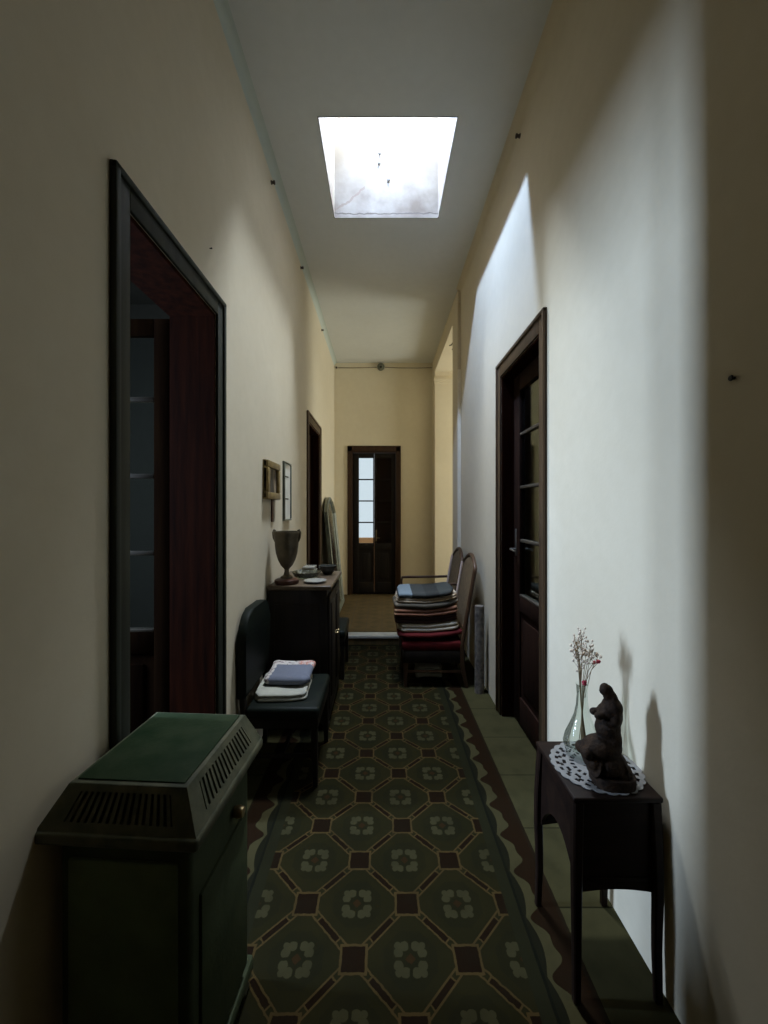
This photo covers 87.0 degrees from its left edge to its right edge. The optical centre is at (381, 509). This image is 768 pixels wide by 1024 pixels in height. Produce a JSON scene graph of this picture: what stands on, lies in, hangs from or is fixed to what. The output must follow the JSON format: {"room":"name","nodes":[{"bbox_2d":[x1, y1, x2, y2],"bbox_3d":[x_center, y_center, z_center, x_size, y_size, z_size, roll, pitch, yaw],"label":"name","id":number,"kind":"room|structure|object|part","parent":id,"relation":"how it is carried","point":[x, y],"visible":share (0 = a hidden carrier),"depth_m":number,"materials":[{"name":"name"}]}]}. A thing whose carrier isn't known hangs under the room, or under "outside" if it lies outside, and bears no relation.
{"room":"home hallway","nodes":[
{"label":"home hallway","id":0,"kind":"room"},
{"bbox_2d":[130,281,154,303],"bbox_3d":[-2.425,-2.080,1.750,2.750,0.100,4.700,0,0,0],"label":"ceiling","id":1,"kind":"structure","parent":0,"point":[137,296],"depth_m":3.87,"materials":[{"name":"paint"}]},
{"bbox_2d":[130,304,169,626],"bbox_3d":[-2.425,-0.220,1.750,2.750,3.620,4.700,0,0,0],"label":"wall","id":2,"kind":"structure","parent":0,"point":[141,349],"depth_m":4.00,"materials":[{"name":"paint"}]},
{"bbox_2d":[0,0,333,1023],"bbox_3d":[-0.940,-0.535,2.875,0.220,4.250,8.350,0,0,0],"label":"wall","id":3,"kind":"structure","parent":0,"point":[151,87],"depth_m":1.13,"materials":[{"name":"beige paint"}]},
{"bbox_2d":[110,159,225,749],"bbox_3d":[-1.165,0.251,1.667,0.719,2.638,0.875,0,0,0],"label":"door","id":4,"kind":"structure","parent":3,"relation":"in","point":[177,664],"depth_m":2.00,"materials":[{"name":"black wood"}]},
{"bbox_2d":[263,459,279,499],"bbox_3d":[-0.809,-0.215,2.985,0.040,0.275,0.340,0,0,0],"label":"picture","id":5,"kind":"object","parent":3,"relation":"attached to","point":[271,470],"visible":1,"depth_m":2.94,"materials":[{"name":"brown wood"}]},
{"bbox_2d":[271,500,273,521],"bbox_3d":[-0.823,-0.010,3.050,0.012,0.200,0.056,0,0,0],"label":"wall ornament","id":6,"kind":"object","parent":3,"relation":"attached to","point":[272,501],"visible":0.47,"depth_m":3.02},
{"bbox_2d":[213,0,336,364],"bbox_3d":[-0.802,-2.533,2.875,0.055,0.055,8.350,0,0,0],"label":"trim","id":7,"kind":"structure","parent":3,"relation":"attached to","point":[223,10],"depth_m":2.74,"materials":[{"name":"white paint"}]},
{"bbox_2d":[283,461,291,520],"bbox_3d":[-0.818,-0.160,3.500,0.022,0.500,0.250,0,0,0],"label":"framed print","id":8,"kind":"object","parent":3,"relation":"attached to","point":[287,468],"visible":1,"depth_m":3.51},
{"bbox_2d":[307,410,321,570],"bbox_3d":[-0.898,0.185,4.935,0.184,2.570,0.966,0,0,0],"label":"door","id":9,"kind":"structure","parent":3,"relation":"in","point":[314,438],"depth_m":5.31,"materials":[{"name":"red wood"}]},
{"bbox_2d":[359,537,372,542],"bbox_3d":[-0.500,1.130,8.625,5.000,1.080,0.150,0,0,0],"label":"wall","id":10,"kind":"structure","parent":0,"point":[361,539],"depth_m":8.55,"materials":[{"name":"paint"}]},
{"bbox_2d":[340,594,396,631],"bbox_3d":[1.575,1.580,6.090,5.250,0.220,2.420,0,0,0],"label":"floor","id":11,"kind":"structure","parent":0,"point":[365,612],"depth_m":5.81,"materials":[{"name":"wood"}]},
{"bbox_2d":[324,497,343,610],"bbox_3d":[-0.700,0.638,5.955,0.214,1.656,0.950,0,0,0],"label":"mirror","id":12,"kind":"object","parent":11,"relation":"on","point":[329,509],"visible":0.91,"depth_m":6.03,"materials":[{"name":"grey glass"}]},
{"bbox_2d":[328,501,341,602],"bbox_3d":[-0.710,0.638,5.955,0.016,1.560,0.850,-6,0,0],"label":"mirror glass","id":13,"kind":"object","parent":12,"relation":"attached to","point":[331,509],"depth_m":6.19,"materials":[{"name":"clear mirror"}]},
{"bbox_2d":[334,363,431,593],"bbox_3d":[1.575,-0.535,7.175,5.250,4.250,0.250,0,0,0],"label":"wall","id":14,"kind":"structure","parent":0,"point":[373,406],"depth_m":7.05,"materials":[{"name":"beige paint"}]},
{"bbox_2d":[347,446,400,594],"bbox_3d":[-0.137,0.177,7.107,0.927,2.585,0.165,0,0,0],"label":"door","id":15,"kind":"structure","parent":14,"relation":"in","point":[375,567],"depth_m":7.09,"materials":[{"name":"black wood"}]},
{"bbox_2d":[376,458,390,542],"bbox_3d":[0.057,-0.045,7.157,0.326,1.820,0.025,0,0,0],"label":"shutter","id":16,"kind":"object","parent":15,"relation":"attached to","point":[383,465],"depth_m":7.15,"materials":[{"name":"red wood"}]},
{"bbox_2d":[377,363,384,370],"bbox_3d":[-0.020,-2.485,7.010,0.132,0.132,0.080,0,0,0],"label":"junction box","id":17,"kind":"object","parent":14,"relation":"attached to","point":[380,366],"visible":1,"depth_m":7.00,"materials":[{"name":"black metal"}]},
{"bbox_2d":[318,117,457,217],"bbox_3d":[0.037,-3.369,3.092,0.915,1.622,0.915,0,0,0],"label":"skylight","id":18,"kind":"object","parent":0,"point":[415,155],"depth_m":3.54,"materials":[{"name":"white glass"}]},
{"bbox_2d":[228,0,552,362],"bbox_3d":[0.082,-2.620,2.975,2.264,0.120,8.550,0,0,0],"label":"ceiling","id":19,"kind":"structure","parent":0,"point":[386,290],"depth_m":2.58,"materials":[{"name":"white paint"}]},
{"bbox_2d":[234,645,680,1023],"bbox_3d":[0.082,1.630,1.710,2.264,0.120,6.020,0,0,0],"label":"floor","id":20,"kind":"structure","parent":0,"point":[399,887],"depth_m":1.69,"materials":[{"name":"tile"}]},
{"bbox_2d":[35,712,262,1023],"bbox_3d":[-0.621,1.124,1.173,0.409,0.892,0.437,0,0,3],"label":"heater","id":21,"kind":"object","parent":20,"relation":"on","point":[152,834],"visible":1,"depth_m":0.99,"materials":[{"name":"green metal"}]},
{"bbox_2d":[65,791,171,826],"bbox_3d":[-0.632,0.727,0.987,0.264,0.060,0.034,0,0,3],"label":"grille","id":22,"kind":"object","parent":21,"relation":"attached to","point":[74,798],"depth_m":0.99,"materials":[{"name":"green metal"}]},
{"bbox_3d":[-0.632,1.143,0.989,0.277,0.575,0.012,0,0,3],"label":"panel","id":23,"kind":"part","parent":21,"relation":"part of","materials":[{"name":"green metal"}]},
{"bbox_3d":[-0.621,0.743,1.173,0.409,0.122,0.437,0,0,3],"label":"lid","id":24,"kind":"part","parent":21,"relation":"part of","materials":[{"name":"green metal"}]},
{"bbox_3d":[-0.621,0.728,1.173,0.397,0.089,0.425,0,0,3],"label":"hip frame","id":25,"kind":"part","parent":21,"relation":"part of","materials":[{"name":"green metal"}]},
{"bbox_3d":[-0.620,0.680,1.183,0.281,0.004,0.333,0,0,4],"label":"lid plate","id":26,"kind":"part","parent":21,"relation":"part of","materials":[{"name":"green ceramic"}]},
{"bbox_3d":[-0.450,1.210,1.163,0.013,0.480,0.285,0,0,3],"label":"panel","id":27,"kind":"part","parent":21,"relation":"part of","materials":[{"name":"green metal"}]},
{"bbox_2d":[199,728,250,808],"bbox_3d":[-0.449,0.727,1.165,0.036,0.060,0.287,0,0,4],"label":"grille","id":28,"kind":"object","parent":21,"relation":"attached to","point":[225,761],"depth_m":1.14,"materials":[{"name":"green metal"}]},
{"bbox_3d":[-0.429,0.910,1.222,0.028,0.036,0.036,0,0,4],"label":"valve knob","id":29,"kind":"part","parent":21,"relation":"part of","materials":[{"name":"gold metal"}]},
{"bbox_2d":[236,599,329,787],"bbox_3d":[-0.590,1.077,2.525,0.470,0.985,0.500,0,0,0],"label":"upholstered chair","id":30,"kind":"object","parent":20,"relation":"on","point":[253,635],"visible":0.81,"depth_m":2.31,"materials":[{"name":"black leather"}]},
{"bbox_3d":[-0.787,1.310,2.305,0.047,0.520,0.040,0,0,0],"label":"leg","id":31,"kind":"part","parent":30,"relation":"part of","materials":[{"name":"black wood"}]},
{"bbox_3d":[-0.792,0.828,2.525,0.064,0.485,0.500,0,0,0],"label":"backrest","id":32,"kind":"part","parent":30,"relation":"part of","materials":[{"name":"green leather"}]},
{"bbox_3d":[-0.787,1.310,2.745,0.047,0.520,0.040,0,0,0],"label":"leg","id":33,"kind":"part","parent":30,"relation":"part of","materials":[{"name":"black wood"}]},
{"bbox_2d":[254,673,312,701],"bbox_3d":[-0.605,1.090,2.528,0.326,0.049,0.384,0,0,0],"label":"folded cloth","id":34,"kind":"object","parent":30,"relation":"on","point":[265,692],"visible":0.59,"depth_m":2.38,"materials":[{"name":"white fabric"}]},
{"bbox_2d":[264,660,315,684],"bbox_3d":[-0.585,1.037,2.596,0.296,0.055,0.313,0,0,0],"label":"cloth","id":35,"kind":"object","parent":34,"relation":"on","point":[282,672],"visible":1,"depth_m":2.52,"materials":[{"name":"blue fabric"}]},
{"bbox_3d":[-0.562,1.150,2.525,0.415,0.070,0.500,0,0,0],"label":"seat","id":36,"kind":"part","parent":30,"relation":"part of","materials":[{"name":"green leather"}]},
{"bbox_3d":[-0.571,1.208,2.525,0.418,0.053,0.484,0,0,0],"label":"seat frame","id":37,"kind":"part","parent":30,"relation":"part of","materials":[{"name":"black wood"}]},
{"bbox_3d":[-0.385,1.377,2.305,0.040,0.385,0.040,0,0,0],"label":"leg","id":38,"kind":"part","parent":30,"relation":"part of","materials":[{"name":"black wood"}]},
{"bbox_3d":[-0.385,1.377,2.745,0.040,0.385,0.040,0,0,0],"label":"leg","id":39,"kind":"part","parent":30,"relation":"part of","materials":[{"name":"black wood"}]},
{"bbox_2d":[267,571,340,729],"bbox_3d":[-0.579,1.055,3.234,0.472,1.030,0.726,0,0,0],"label":"base cabinet","id":40,"kind":"object","parent":20,"relation":"on","point":[305,616],"visible":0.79,"depth_m":2.89,"materials":[{"name":"black wood"}]},
{"bbox_2d":[272,529,300,585],"bbox_3d":[-0.700,0.339,2.975,0.194,0.400,0.194,0,0,28],"label":"urn","id":41,"kind":"object","parent":40,"relation":"on","point":[286,542],"visible":1,"depth_m":2.91,"materials":[{"name":"brown metal"}]},
{"bbox_2d":[273,531,298,568],"bbox_3d":[-0.700,0.292,2.975,0.194,0.271,0.194,0,0,0],"label":"bowl","id":42,"kind":"object","parent":41,"relation":"on","point":[286,542],"depth_m":2.91,"materials":[{"name":"brown metal"}]},
{"bbox_3d":[-0.700,0.460,2.975,0.091,0.074,0.091,0,0,0],"label":"stem","id":43,"kind":"part","parent":41,"relation":"part of","materials":[{"name":"brown metal"}]},
{"bbox_2d":[292,569,320,578],"bbox_3d":[-0.600,0.513,3.220,0.230,0.052,0.230,0,0,0],"label":"glass dish","id":44,"kind":"object","parent":40,"relation":"on","point":[295,573],"visible":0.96,"depth_m":3.16,"materials":[{"name":"clear glass"}]},
{"bbox_2d":[302,565,316,573],"bbox_3d":[-0.620,0.509,3.470,0.110,0.060,0.160,0,0,0],"label":"lidded box","id":45,"kind":"object","parent":40,"relation":"on","point":[308,568],"visible":0.8,"depth_m":3.40,"materials":[{"name":"grey ceramic"}]},
{"bbox_2d":[304,578,325,582],"bbox_3d":[-0.498,0.530,3.020,0.170,0.018,0.170,0,0,0],"label":"saucer","id":46,"kind":"object","parent":40,"relation":"on","point":[311,580],"visible":1,"depth_m":3.05,"materials":[{"name":"grey ceramic"}]},
{"bbox_2d":[318,564,336,574],"bbox_3d":[-0.455,0.501,3.400,0.156,0.076,0.156,0,0,0],"label":"bowl","id":47,"kind":"object","parent":40,"relation":"on","point":[327,569],"visible":1,"depth_m":3.35,"materials":[{"name":"black ceramic"}]},
{"bbox_3d":[-0.379,1.020,3.063,0.026,0.810,0.326,0,0,0],"label":"door","id":48,"kind":"part","parent":40,"relation":"part of","materials":[{"name":"black wood"}]},
{"bbox_3d":[-0.379,1.020,3.397,0.026,0.810,0.326,0,0,0],"label":"door","id":49,"kind":"part","parent":40,"relation":"part of","materials":[{"name":"black wood"}]},
{"bbox_2d":[299,569,348,679],"bbox_3d":[-0.575,1.077,3.980,0.470,0.985,0.500,0,0,0],"label":"upholstered chair","id":50,"kind":"object","parent":20,"relation":"on","point":[344,621],"visible":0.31,"depth_m":3.80,"materials":[{"name":"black leather"}]},
{"bbox_3d":[-0.370,1.377,3.760,0.040,0.385,0.040,0,0,0],"label":"leg","id":51,"kind":"part","parent":50,"relation":"part of","materials":[{"name":"black wood"}]},
{"bbox_3d":[-0.547,1.150,3.980,0.415,0.070,0.500,0,0,0],"label":"seat","id":52,"kind":"part","parent":50,"relation":"part of","materials":[{"name":"green leather"}]},
{"bbox_3d":[-0.556,1.208,3.980,0.418,0.053,0.484,0,0,0],"label":"seat frame","id":53,"kind":"part","parent":50,"relation":"part of","materials":[{"name":"black wood"}]},
{"bbox_3d":[-0.370,1.377,4.200,0.040,0.385,0.040,0,0,0],"label":"leg","id":54,"kind":"part","parent":50,"relation":"part of","materials":[{"name":"black wood"}]},
{"bbox_2d":[348,639,398,644],"bbox_3d":[0.192,1.546,4.808,2.044,0.089,0.145,0,0,0],"label":"trim","id":55,"kind":"structure","parent":20,"relation":"on","point":[350,641],"depth_m":4.74,"materials":[{"name":"wood"}]},
{"bbox_2d":[348,632,398,638],"bbox_3d":[0.192,1.485,4.800,2.044,0.030,0.160,0,0,0],"label":"step","id":56,"kind":"structure","parent":55,"relation":"on","point":[351,635],"depth_m":4.74,"materials":[{"name":"white stone"}]},
{"bbox_2d":[399,547,463,647],"bbox_3d":[0.519,0.986,4.405,0.681,1.169,0.548,0,0,0],"label":"armchair","id":57,"kind":"object","parent":20,"relation":"on","point":[456,558],"visible":0.26,"depth_m":4.50,"materials":[{"name":"brown wood"}]},
{"bbox_3d":[0.495,0.983,4.655,0.570,0.474,0.048,0,0,0],"label":"armrest","id":58,"kind":"part","parent":57,"relation":"part of","materials":[{"name":"brown wood"}]},
{"bbox_3d":[0.784,0.743,4.405,0.124,0.595,0.450,0,0,0],"label":"panel","id":59,"kind":"part","parent":57,"relation":"part of","materials":[{"name":"beige wicker"}]},
{"bbox_3d":[0.772,0.807,4.405,0.175,0.812,0.518,0,0,0],"label":"frame","id":60,"kind":"part","parent":57,"relation":"part of","materials":[{"name":"brown wood"}]},
{"bbox_2d":[400,552,476,687],"bbox_3d":[0.519,0.986,3.820,0.681,1.169,0.518,0,0,0],"label":"chair","id":61,"kind":"object","parent":20,"relation":"on","point":[450,649],"visible":0.78,"depth_m":3.57,"materials":[{"name":"red fabric"}]},
{"bbox_3d":[0.208,1.405,3.595,0.044,0.330,0.044,0,0,0],"label":"leg","id":62,"kind":"part","parent":61,"relation":"part of","materials":[{"name":"brown wood"}]},
{"bbox_2d":[396,624,461,637],"bbox_3d":[0.425,1.099,3.810,0.582,0.082,0.499,0,0,0],"label":"blanket","id":63,"kind":"object","parent":61,"relation":"on","point":[437,634],"visible":0.34,"depth_m":3.58,"materials":[{"name":"red fabric"}]},
{"bbox_2d":[396,617,458,631],"bbox_3d":[0.420,1.037,3.821,0.566,0.107,0.475,0,0,0],"label":"blanket","id":64,"kind":"object","parent":63,"relation":"on","point":[449,625],"visible":0.56,"depth_m":3.59,"materials":[{"name":"grey fabric"}]},
{"bbox_2d":[394,613,456,623],"bbox_3d":[0.395,0.969,3.824,0.564,0.106,0.451,0,0,0],"label":"blanket","id":65,"kind":"object","parent":64,"relation":"on","point":[448,617],"visible":0.35,"depth_m":3.61,"materials":[{"name":"black fabric"}]},
{"bbox_2d":[394,603,457,616],"bbox_3d":[0.400,0.899,3.813,0.586,0.113,0.480,0,0,0],"label":"blanket","id":66,"kind":"object","parent":65,"relation":"on","point":[453,608],"visible":0.48,"depth_m":3.59,"materials":[{"name":"fabric"}]},
{"bbox_2d":[393,595,457,608],"bbox_3d":[0.395,0.839,3.812,0.585,0.099,0.469,0,0,0],"label":"blanket","id":67,"kind":"object","parent":66,"relation":"on","point":[455,600],"visible":0.46,"depth_m":3.59,"materials":[{"name":"beige fabric"}]},
{"bbox_2d":[395,589,456,602],"bbox_3d":[0.405,0.790,3.823,0.556,0.094,0.460,0,0,0],"label":"blanket","id":68,"kind":"object","parent":67,"relation":"on","point":[453,594],"visible":0.47,"depth_m":3.61,"materials":[{"name":"beige fabric"}]},
{"bbox_2d":[397,582,452,598],"bbox_3d":[0.395,0.744,3.809,0.507,0.097,0.450,0,0,0],"label":"blanket","id":69,"kind":"object","parent":68,"relation":"on","point":[440,589],"visible":1,"depth_m":3.69,"materials":[{"name":"blue fabric"}]},
{"bbox_3d":[0.446,1.202,3.820,0.535,0.085,0.510,0,0,0],"label":"seat","id":70,"kind":"part","parent":61,"relation":"part of","materials":[{"name":"red fabric"}]},
{"bbox_3d":[0.459,1.295,3.820,0.549,0.110,0.502,0,0,0],"label":"seat frame","id":71,"kind":"part","parent":61,"relation":"part of","materials":[{"name":"red fabric"}]},
{"bbox_3d":[0.724,1.375,3.580,0.076,0.390,0.038,0,0,0],"label":"leg","id":72,"kind":"part","parent":61,"relation":"part of","materials":[{"name":"brown wood"}]},
{"bbox_3d":[0.784,0.743,3.820,0.124,0.595,0.450,0,0,0],"label":"panel","id":73,"kind":"part","parent":61,"relation":"part of","materials":[{"name":"beige wicker"}]},
{"bbox_3d":[0.772,0.807,3.820,0.175,0.812,0.518,0,0,0],"label":"frame","id":74,"kind":"part","parent":61,"relation":"part of","materials":[{"name":"brown wood"}]},
{"bbox_2d":[475,605,483,693],"bbox_3d":[0.839,1.198,3.490,0.082,0.745,0.085,0,0,0],"label":"radiator","id":75,"kind":"object","parent":20,"relation":"on","point":[479,609],"visible":1,"depth_m":3.45,"materials":[{"name":"grey metal"}]},
{"bbox_2d":[534,741,663,1004],"bbox_3d":[0.754,1.245,1.454,0.292,0.650,0.343,0,0,0],"label":"side table","id":76,"kind":"object","parent":20,"relation":"on","point":[612,842],"visible":0.91,"depth_m":1.31,"materials":[{"name":"brown wood"}]},
{"bbox_3d":[0.628,1.255,1.602,0.041,0.630,0.047,0,0,0],"label":"leg","id":77,"kind":"part","parent":76,"relation":"part of","materials":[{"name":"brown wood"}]},
{"bbox_3d":[0.628,1.255,1.305,0.041,0.630,0.047,0,0,0],"label":"leg","id":78,"kind":"part","parent":76,"relation":"part of","materials":[{"name":"brown wood"}]},
{"bbox_2d":[549,741,645,795],"bbox_3d":[0.765,0.917,1.452,0.303,0.004,0.303,0,0,0],"label":"doily","id":79,"kind":"object","parent":76,"relation":"on","point":[580,765],"visible":0.35,"depth_m":1.43,"materials":[{"name":"white fabric"}]},
{"bbox_2d":[563,684,595,760],"bbox_3d":[0.752,0.784,1.522,0.132,0.262,0.132,0,0,0],"label":"glass vase","id":80,"kind":"object","parent":79,"relation":"on","point":[568,729],"visible":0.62,"depth_m":1.51,"materials":[{"name":"clear glass"}]},
{"bbox_2d":[569,627,601,739],"bbox_3d":[0.760,0.675,1.521,0.117,0.460,0.101,0,0,0],"label":"bunch","id":81,"kind":"object","parent":80,"relation":"in","point":[577,644],"visible":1,"depth_m":1.51,"materials":[{"name":"brown plant"}]},
{"bbox_3d":[0.748,0.713,1.517,0.039,0.384,0.020,0,0,0],"label":"flower stem","id":82,"kind":"part","parent":81,"relation":"part of","materials":[{"name":"plant"}]},
{"bbox_3d":[0.751,0.693,1.520,0.012,0.423,0.037,0,0,0],"label":"flower stem","id":83,"kind":"part","parent":81,"relation":"part of","materials":[{"name":"plant"}]},
{"bbox_3d":[0.748,0.700,1.511,0.051,0.409,0.021,0,0,0],"label":"flower stem","id":84,"kind":"part","parent":81,"relation":"part of","materials":[{"name":"plant"}]},
{"bbox_3d":[0.759,0.715,1.515,0.022,0.379,0.040,0,0,0],"label":"flower stem","id":85,"kind":"part","parent":81,"relation":"part of","materials":[{"name":"plant"}]},
{"bbox_3d":[0.772,0.724,1.521,0.054,0.361,0.044,0,0,0],"label":"flower stem","id":86,"kind":"part","parent":81,"relation":"part of","materials":[{"name":"plant"}]},
{"bbox_2d":[575,683,635,792],"bbox_3d":[0.753,0.751,1.368,0.179,0.332,0.121,0,0,0],"label":"figurine","id":87,"kind":"object","parent":79,"relation":"on","point":[609,770],"visible":1,"depth_m":1.33,"materials":[{"name":"brown metal"}]},
{"bbox_3d":[0.880,1.255,1.602,0.034,0.630,0.047,0,0,0],"label":"leg","id":88,"kind":"part","parent":76,"relation":"part of","materials":[{"name":"brown wood"}]},
{"bbox_3d":[0.880,1.255,1.305,0.034,0.630,0.047,0,0,0],"label":"leg","id":89,"kind":"part","parent":76,"relation":"part of","materials":[{"name":"brown wood"}]},
{"bbox_2d":[432,0,767,1023],"bbox_3d":[1.046,-0.535,2.875,0.336,4.250,8.350,0,0,0],"label":"wall","id":90,"kind":"structure","parent":0,"point":[630,205],"depth_m":1.35,"materials":[{"name":"beige paint"}]},
{"bbox_2d":[433,377,452,385],"bbox_3d":[1.035,-2.150,6.759,0.358,0.120,0.122,0,0,0],"label":"trim","id":91,"kind":"structure","parent":90,"relation":"attached to","point":[437,380],"depth_m":6.71,"materials":[{"name":"beige paint"}]},
{"bbox_2d":[457,369,460,638],"bbox_3d":[0.895,-0.030,4.697,0.038,3.200,0.006,0,0,0],"label":"pier","id":92,"kind":"object","parent":90,"relation":"attached to","point":[458,370],"visible":0.64,"depth_m":4.69,"materials":[{"name":"white paint"}]},
{"bbox_2d":[456,0,567,292],"bbox_3d":[0.886,-2.533,1.700,0.055,0.055,6.000,0,0,0],"label":"trim","id":93,"kind":"structure","parent":90,"relation":"attached to","point":[557,8],"depth_m":2.62,"materials":[{"name":"beige paint"}]},
{"bbox_2d":[515,133,520,138],"bbox_3d":[0.898,-2.475,2.680,0.035,0.031,0.031,0,0,0],"label":"insulator","id":94,"kind":"object","parent":90,"relation":"attached to","point":[517,135],"visible":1,"depth_m":2.67,"materials":[{"name":"brown ceramic"}]},
{"bbox_2d":[495,307,546,750],"bbox_3d":[0.967,0.223,2.712,0.154,2.695,0.943,0,0,0],"label":"door","id":95,"kind":"structure","parent":90,"relation":"in","point":[524,619],"depth_m":2.94,"materials":[{"name":"red wood"}]},
{"bbox_3d":[0.973,0.240,2.970,0.055,0.200,0.115,0,0,0],"label":"handle","id":96,"kind":"part","parent":95,"relation":"part of","materials":[{"name":"silver metal"}]},
{"bbox_2d":[728,375,735,380],"bbox_3d":[0.907,-0.342,1.050,0.013,0.015,0.016,0,0,0],"label":"nail","id":97,"kind":"object","parent":90,"relation":"attached to","point":[731,377],"visible":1,"depth_m":1.05,"materials":[{"name":"black metal"}]}
]}

